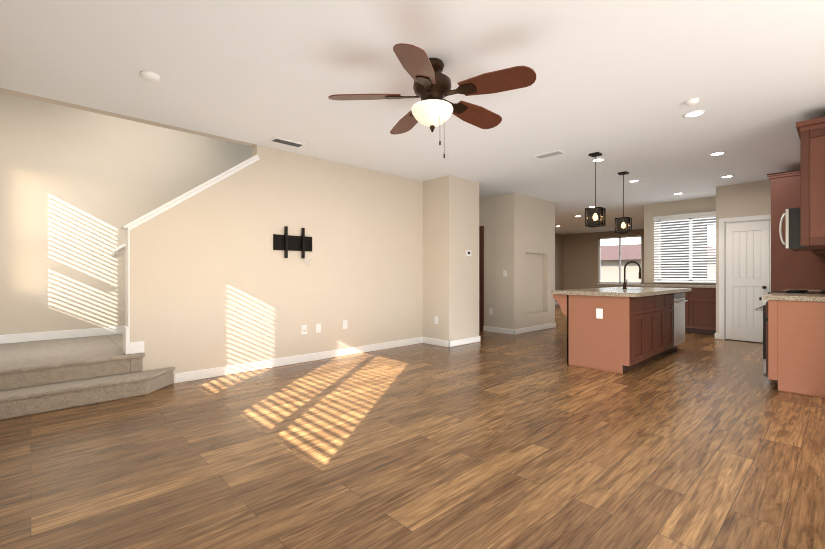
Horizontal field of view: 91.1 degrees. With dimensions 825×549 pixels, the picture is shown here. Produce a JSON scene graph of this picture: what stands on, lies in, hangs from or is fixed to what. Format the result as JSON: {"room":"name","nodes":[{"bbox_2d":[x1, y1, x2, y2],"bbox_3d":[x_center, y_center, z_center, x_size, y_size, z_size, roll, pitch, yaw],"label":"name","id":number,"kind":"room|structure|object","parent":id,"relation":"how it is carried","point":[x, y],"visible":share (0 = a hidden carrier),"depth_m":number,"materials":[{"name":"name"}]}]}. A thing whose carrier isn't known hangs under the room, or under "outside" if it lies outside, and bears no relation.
{"room":"living room","nodes":[
{"label":"living room","id":0,"kind":"room"},
{"bbox_2d":[0,92,252,335],"bbox_3d":[-2.945,-1.520,6.260,5.140,5.300,0.150,0,0,-43],"label":"wall","id":1,"kind":"structure","parent":0,"point":[79,188],"depth_m":5.01,"materials":[{"name":"paint"}]},
{"bbox_2d":[112,244,124,255],"bbox_3d":[-2.833,-1.266,6.198,2.863,2.059,0.089,0,0,-43],"label":"handrail","id":2,"kind":"object","parent":1,"relation":"attached to","point":[115,250],"depth_m":5.23,"materials":[{"name":"white wood"}]},
{"bbox_2d":[0,302,718,382],"bbox_3d":[2.658,0.905,7.918,15.270,0.450,8.120,0,0,-43],"label":"baseboard","id":3,"kind":"structure","parent":1,"relation":"attached to","point":[178,377],"depth_m":5.12,"materials":[{"name":"white wood"}]},
{"bbox_2d":[0,88,422,383],"bbox_3d":[-1.741,-1.520,4.982,5.140,5.300,0.120,0,0,-43],"label":"wall","id":4,"kind":"structure","parent":0,"point":[216,280],"depth_m":4.95,"materials":[{"name":"paint"}]},
{"bbox_2d":[121,154,259,354],"bbox_3d":[-2.349,-0.324,4.410,1.339,2.197,0.170,0,0,-43],"label":"trim","id":5,"kind":"structure","parent":4,"relation":"attached to","point":[129,347],"depth_m":4.02,"materials":[{"name":"white wood"}]},
{"bbox_2d":[273,226,311,266],"bbox_3d":[-1.489,-0.341,5.094,0.520,0.507,0.060,0,0,-43],"label":"wall bracket","id":6,"kind":"object","parent":4,"relation":"attached to","point":[286,242],"visible":0.94,"depth_m":5.10,"materials":[{"name":"black metal"}]},
{"bbox_2d":[301,325,306,333],"bbox_3d":[-1.394,0.710,5.212,0.075,0.118,0.020,0,0,-43],"label":"outlet","id":7,"kind":"object","parent":4,"relation":"attached to","point":[303,329],"visible":1,"depth_m":5.21,"materials":[{"name":"white plastic"}]},
{"bbox_2d":[316,323,320,332],"bbox_3d":[-1.245,0.710,5.360,0.075,0.118,0.008,0,0,-43],"label":"outlet","id":8,"kind":"object","parent":4,"relation":"attached to","point":[318,328],"visible":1,"depth_m":5.36,"materials":[{"name":"white plastic"}]},
{"bbox_2d":[343,320,346,328],"bbox_3d":[-0.939,0.700,5.648,0.075,0.118,0.008,0,0,-43],"label":"outlet","id":9,"kind":"object","parent":4,"relation":"attached to","point":[344,324],"visible":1,"depth_m":5.65,"materials":[{"name":"white plastic"}]},
{"bbox_2d":[0,304,824,548],"bbox_3d":[3.328,1.190,7.258,16.000,0.120,10.800,0,0,-43],"label":"floor","id":10,"kind":"structure","parent":0,"point":[527,440],"depth_m":2.50,"materials":[{"name":"brown wood"}]},
{"bbox_2d":[0,334,174,419],"bbox_3d":[-2.139,-0.182,5.514,4.990,2.625,2.040,0,0,-43],"label":"stairs","id":11,"kind":"structure","parent":10,"relation":"on","point":[42,376],"depth_m":3.66,"materials":[{"name":"carpet"}]},
{"bbox_2d":[553,291,687,373],"bbox_3d":[2.973,0.691,5.630,2.290,0.880,0.984,0,0,-43],"label":"kitchen island","id":12,"kind":"object","parent":10,"relation":"on","point":[634,328],"depth_m":4.87,"materials":[{"name":"brown wood"}]},
{"bbox_2d":[596,308,602,318],"bbox_3d":[2.202,0.460,4.768,0.008,0.118,0.075,0,0,-43],"label":"outlet","id":13,"kind":"object","parent":12,"relation":"attached to","point":[599,313],"visible":1,"depth_m":4.77,"materials":[{"name":"white plastic"}]},
{"bbox_2d":[551,287,690,298],"bbox_3d":[2.975,0.227,5.628,2.370,0.046,1.010,0,0,-43],"label":"island countertop","id":14,"kind":"structure","parent":12,"relation":"on","point":[631,292],"depth_m":5.07,"materials":[{"name":"beige stone"}]},
{"bbox_2d":[622,261,640,288],"bbox_3d":[3.123,0.006,5.753,0.097,0.396,0.247,0,0,-43],"label":"faucet","id":15,"kind":"object","parent":14,"relation":"on","point":[625,281],"visible":1,"depth_m":5.79,"materials":[{"name":"brown metal"}]},
{"bbox_2d":[659,287,685,331],"bbox_3d":[5.382,0.690,8.181,0.635,0.880,0.607,0,0,-43],"label":"base cabinet","id":16,"kind":"object","parent":10,"relation":"on","point":[659,287],"depth_m":7.85,"materials":[{"name":"brown wood"}]},
{"bbox_2d":[686,287,715,334],"bbox_3d":[5.697,0.690,7.846,0.635,0.880,0.556,0,0,-43],"label":"base cabinet","id":17,"kind":"object","parent":10,"relation":"on","point":[700,310],"depth_m":7.66,"materials":[{"name":"brown wood"}]},
{"bbox_2d":[634,283,715,286],"bbox_3d":[5.378,0.228,8.174,0.650,0.045,1.470,0,0,-43],"label":"countertop","id":18,"kind":"structure","parent":17,"relation":"on","point":[645,284],"depth_m":8.21,"materials":[{"name":"beige stone"}]},
{"bbox_2d":[755,290,824,372],"bbox_3d":[4.444,0.656,4.594,0.758,0.948,0.781,0,0,-43],"label":"range","id":19,"kind":"object","parent":10,"relation":"on","point":[765,319],"visible":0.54,"depth_m":4.56,"materials":[{"name":"black"}]},
{"bbox_2d":[766,300,824,397],"bbox_3d":[3.861,0.690,3.916,0.431,0.880,0.636,0,0,-43],"label":"base cabinet","id":20,"kind":"object","parent":10,"relation":"on","point":[795,343],"depth_m":3.84,"materials":[{"name":"brown wood"}]},
{"bbox_2d":[763,293,824,303],"bbox_3d":[3.955,0.228,4.016,0.735,0.045,0.651,0,0,-43],"label":"countertop","id":21,"kind":"structure","parent":20,"relation":"on","point":[819,298],"depth_m":3.90,"materials":[{"name":"beige stone"}]},
{"bbox_2d":[783,288,824,290],"bbox_3d":[5.121,0.228,5.115,0.930,0.045,0.651,0,0,-43],"label":"countertop","id":22,"kind":"structure","parent":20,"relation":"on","point":[784,289],"depth_m":5.51,"materials":[{"name":"beige stone"}]},
{"bbox_2d":[0,0,824,234],"bbox_3d":[3.328,-2.915,7.258,16.000,2.750,10.800,0,0,-43],"label":"ceiling","id":23,"kind":"structure","parent":0,"point":[617,84],"depth_m":3.20,"materials":[{"name":"paint"}]},
{"bbox_2d":[140,71,159,81],"bbox_3d":[-2.022,-1.522,3.123,0.130,0.036,0.128,0,0,-43],"label":"smoke detector","id":24,"kind":"object","parent":23,"relation":"attached to","point":[150,76],"visible":1,"depth_m":3.09,"materials":[{"name":"white plastic"}]},
{"bbox_2d":[269,137,305,147],"bbox_3d":[-1.458,-1.536,4.726,0.380,0.009,0.170,0,0,-43],"label":"ceiling vent","id":25,"kind":"object","parent":23,"relation":"in","point":[286,142],"visible":0.98,"depth_m":4.72,"materials":[{"name":"grey metal"}]},
{"bbox_2d":[328,43,535,157],"bbox_3d":[0.189,-1.187,2.979,1.394,0.706,1.433,0,0,-43],"label":"ceiling fan","id":26,"kind":"object","parent":23,"relation":"hanging from","point":[433,108],"visible":1,"depth_m":2.83,"materials":[{"name":"brown wood"}]},
{"bbox_2d":[533,150,564,158],"bbox_3d":[1.753,-1.536,5.197,0.170,0.009,0.360,0,0,-43],"label":"ceiling vent","id":27,"kind":"object","parent":23,"relation":"in","point":[550,154],"visible":0.98,"depth_m":5.17,"materials":[{"name":"grey metal"}]},
{"bbox_2d":[585,152,605,226],"bbox_3d":[2.332,-1.077,5.166,0.184,0.925,0.184,0,0,-43],"label":"pendant light","id":28,"kind":"object","parent":23,"relation":"hanging from","point":[595,216],"visible":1,"depth_m":5.14,"materials":[{"name":"black metal"}]},
{"bbox_2d":[591,158,605,161],"bbox_3d":[2.496,-1.535,5.444,0.183,0.008,0.183,0,0,-43],"label":"recessed light","id":29,"kind":"object","parent":23,"relation":"in","point":[599,159],"visible":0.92,"depth_m":5.44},
{"bbox_2d":[615,171,631,233],"bbox_3d":[3.188,-1.083,6.124,0.184,0.915,0.184,0,0,-43],"label":"pendant light","id":30,"kind":"object","parent":23,"relation":"hanging from","point":[622,225],"visible":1,"depth_m":6.09,"materials":[{"name":"black metal"}]},
{"bbox_2d":[685,98,698,105],"bbox_3d":[2.476,-1.522,3.584,0.100,0.036,0.098,0,0,-43],"label":"smoke detector","id":31,"kind":"object","parent":23,"relation":"attached to","point":[692,101],"visible":1,"depth_m":3.56,"materials":[{"name":"white plastic"}]},
{"bbox_2d":[683,110,705,117],"bbox_3d":[2.697,-1.535,3.874,0.183,0.008,0.183,0,0,-43],"label":"recessed light","id":32,"kind":"object","parent":23,"relation":"in","point":[695,113],"visible":1,"depth_m":3.86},
{"bbox_2d":[709,152,725,155],"bbox_3d":[3.881,-1.535,5.155,0.183,0.008,0.183,0,0,-43],"label":"recessed light","id":33,"kind":"object","parent":23,"relation":"in","point":[716,153],"visible":1,"depth_m":5.14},
{"bbox_2d":[423,175,478,340],"bbox_3d":[-0.516,-0.205,7.984,0.760,2.670,3.970,0,0,-43],"label":"wall","id":34,"kind":"structure","parent":0,"point":[450,267],"depth_m":6.50,"materials":[{"name":"paint"}]},
{"bbox_2d":[434,316,437,323],"bbox_3d":[0.379,0.730,6.472,0.008,0.118,0.075,0,0,-43],"label":"outlet","id":35,"kind":"object","parent":34,"relation":"attached to","point":[435,319],"visible":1,"depth_m":6.48,"materials":[{"name":"white plastic"}]},
{"bbox_2d":[479,192,554,328],"bbox_3d":[1.390,-0.205,9.293,1.570,2.670,3.180,0,0,-43],"label":"wall","id":36,"kind":"structure","parent":0,"point":[519,238],"depth_m":7.96,"materials":[{"name":"paint"}]},
{"bbox_2d":[479,226,483,330],"bbox_3d":[1.050,0.080,8.492,0.025,2.100,1.080,0,0,-43],"label":"door frame","id":37,"kind":"structure","parent":36,"relation":"attached to","point":[481,276],"depth_m":8.12,"materials":[{"name":"brown wood"}]},
{"bbox_2d":[555,234,562,301],"bbox_3d":[3.359,-0.205,13.437,6.980,2.670,0.150,0,0,-43],"label":"wall","id":38,"kind":"structure","parent":0,"point":[558,261],"depth_m":15.40,"materials":[{"name":"beige paint"}]},
{"bbox_2d":[563,225,706,289],"bbox_3d":[7.405,-0.205,14.123,0.150,2.670,4.700,0,0,-43],"label":"wall","id":39,"kind":"structure","parent":0,"point":[580,260],"depth_m":15.08,"materials":[{"name":"beige paint"}]},
{"bbox_2d":[597,235,641,284],"bbox_3d":[7.273,-0.490,14.219,0.130,1.680,1.520,0,0,-43],"label":"window","id":40,"kind":"structure","parent":39,"relation":"in","point":[619,274],"depth_m":14.24,"materials":[{"name":"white glass"}]},
{"bbox_2d":[644,197,715,283],"bbox_3d":[6.287,-0.205,7.800,0.150,2.670,3.270,0,0,-43],"label":"wall","id":41,"kind":"structure","parent":0,"point":[699,205],"depth_m":8.76,"materials":[{"name":"paint"}]},
{"bbox_2d":[658,216,715,280],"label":"window","id":42,"kind":"structure","parent":41,"relation":"in","point":[684,248],"depth_m":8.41,"materials":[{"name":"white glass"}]},
{"bbox_2d":[653,211,715,282],"bbox_3d":[5.657,-0.535,8.303,0.073,1.420,1.265,0,0,-43],"label":"window blind","id":43,"kind":"object","parent":42,"relation":"attached to","point":[689,215],"visible":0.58,"depth_m":8.33,"materials":[{"name":"white plastic"}]},
{"bbox_2d":[716,180,770,332],"bbox_3d":[5.924,-0.205,6.545,0.100,2.670,1.640,0,0,-43],"label":"wall","id":44,"kind":"structure","parent":0,"point":[745,199],"depth_m":6.88,"materials":[{"name":"paint"}]},
{"bbox_2d":[719,215,770,339],"bbox_3d":[5.644,0.077,6.830,0.116,2.105,0.750,0,0,-43],"label":"door frame","id":45,"kind":"structure","parent":44,"relation":"attached to","point":[722,280],"depth_m":7.02,"materials":[{"name":"white wood"}]},
{"bbox_2d":[726,220,768,342],"bbox_3d":[5.605,0.117,6.794,0.117,2.002,0.568,0,0,-43],"label":"pantry door","id":46,"kind":"structure","parent":44,"relation":"in","point":[747,265],"depth_m":6.81,"materials":[{"name":"white wood"}]},
{"bbox_2d":[775,176,798,231],"bbox_3d":[5.794,-1.045,5.834,0.965,0.650,0.776,0,0,-43],"label":"upper cabinet","id":47,"kind":"object","parent":44,"relation":"attached to","point":[786,187],"depth_m":5.69,"materials":[{"name":"brown wood"}]},
{"bbox_2d":[799,120,824,251],"bbox_3d":[4.049,-0.830,3.922,0.728,1.120,0.386,0,0,-43],"label":"upper cabinet","id":48,"kind":"object","parent":0,"relation":"attached to","point":[812,136],"depth_m":3.76,"materials":[{"name":"brown wood"}]},
{"bbox_2d":[807,248,824,255],"bbox_3d":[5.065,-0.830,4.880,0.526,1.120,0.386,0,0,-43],"label":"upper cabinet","id":49,"kind":"object","parent":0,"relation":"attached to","point":[808,253],"depth_m":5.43,"materials":[{"name":"brown wood"}]},
{"bbox_3d":[5.592,-0.205,5.002,5.000,2.670,0.150,0,0,-43],"label":"wall","id":50,"kind":"structure","parent":0,"visible":0},
{"bbox_2d":[779,207,824,250],"bbox_3d":[4.518,-0.500,4.516,0.758,0.440,0.586,0,0,-43],"label":"over-the-range microwave","id":51,"kind":"object","parent":50,"relation":"attached to","point":[792,243],"visible":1,"depth_m":4.39,"materials":[{"name":"silver"}]},
{"label":"outside","id":52,"kind":"structure","parent":0,"visible":0},
{"bbox_2d":[601,244,715,281],"bbox_3d":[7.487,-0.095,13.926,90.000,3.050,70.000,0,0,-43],"label":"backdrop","id":53,"kind":"structure","parent":52,"point":[614,263],"depth_m":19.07,"materials":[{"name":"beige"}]}
]}

